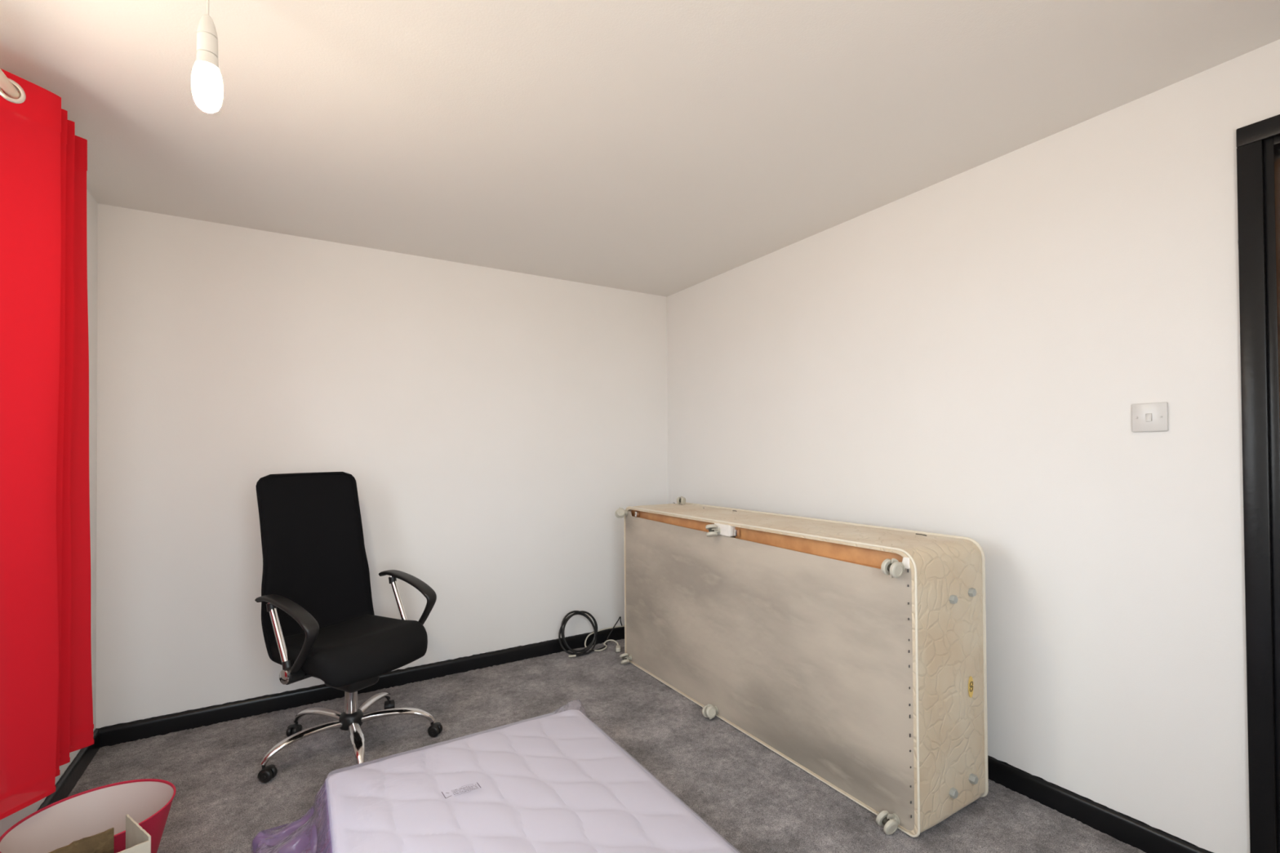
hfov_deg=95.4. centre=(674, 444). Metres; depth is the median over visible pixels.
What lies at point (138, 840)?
carton
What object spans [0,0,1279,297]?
ceiling
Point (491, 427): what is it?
wall
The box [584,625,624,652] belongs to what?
lead
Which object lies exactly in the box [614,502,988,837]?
bed base
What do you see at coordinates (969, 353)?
wall
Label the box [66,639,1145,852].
floor
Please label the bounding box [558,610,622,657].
coiled cable
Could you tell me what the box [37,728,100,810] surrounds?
baseboard
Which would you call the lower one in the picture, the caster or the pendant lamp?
the caster
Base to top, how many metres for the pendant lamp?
0.320 m
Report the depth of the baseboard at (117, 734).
2.86 m
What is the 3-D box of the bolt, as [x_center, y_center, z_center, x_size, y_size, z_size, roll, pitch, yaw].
[-1.461,0.843,2.200,0.046,0.053,0.038,-1,-1,28]
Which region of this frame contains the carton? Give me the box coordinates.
[48,813,151,852]
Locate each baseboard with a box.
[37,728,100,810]
[95,626,624,747]
[987,755,1213,852]
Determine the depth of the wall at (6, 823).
2.40 m
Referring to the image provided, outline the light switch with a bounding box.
[1131,401,1168,431]
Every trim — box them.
[1235,114,1279,852]
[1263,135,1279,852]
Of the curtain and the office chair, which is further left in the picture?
the curtain
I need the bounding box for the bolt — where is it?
[281,659,293,670]
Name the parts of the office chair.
arm post, armrest, leg, frame, backrest, leg, seat, leg, leg, leg, arm post, armrest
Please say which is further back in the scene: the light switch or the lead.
the lead
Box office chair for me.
[254,471,442,782]
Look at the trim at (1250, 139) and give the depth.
1.56 m
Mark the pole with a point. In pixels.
(6, 85)
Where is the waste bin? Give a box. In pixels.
[0,778,176,852]
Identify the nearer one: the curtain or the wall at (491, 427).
the curtain
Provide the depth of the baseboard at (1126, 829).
1.89 m
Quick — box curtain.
[0,68,93,820]
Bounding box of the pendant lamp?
[191,0,223,113]
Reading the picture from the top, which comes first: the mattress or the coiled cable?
the coiled cable
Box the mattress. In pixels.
[250,699,741,852]
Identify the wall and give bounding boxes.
[0,189,97,837]
[95,203,668,728]
[666,39,1279,852]
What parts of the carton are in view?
torn panel, panel, panel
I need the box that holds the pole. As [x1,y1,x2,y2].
[0,68,19,98]
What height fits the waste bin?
0.251 m

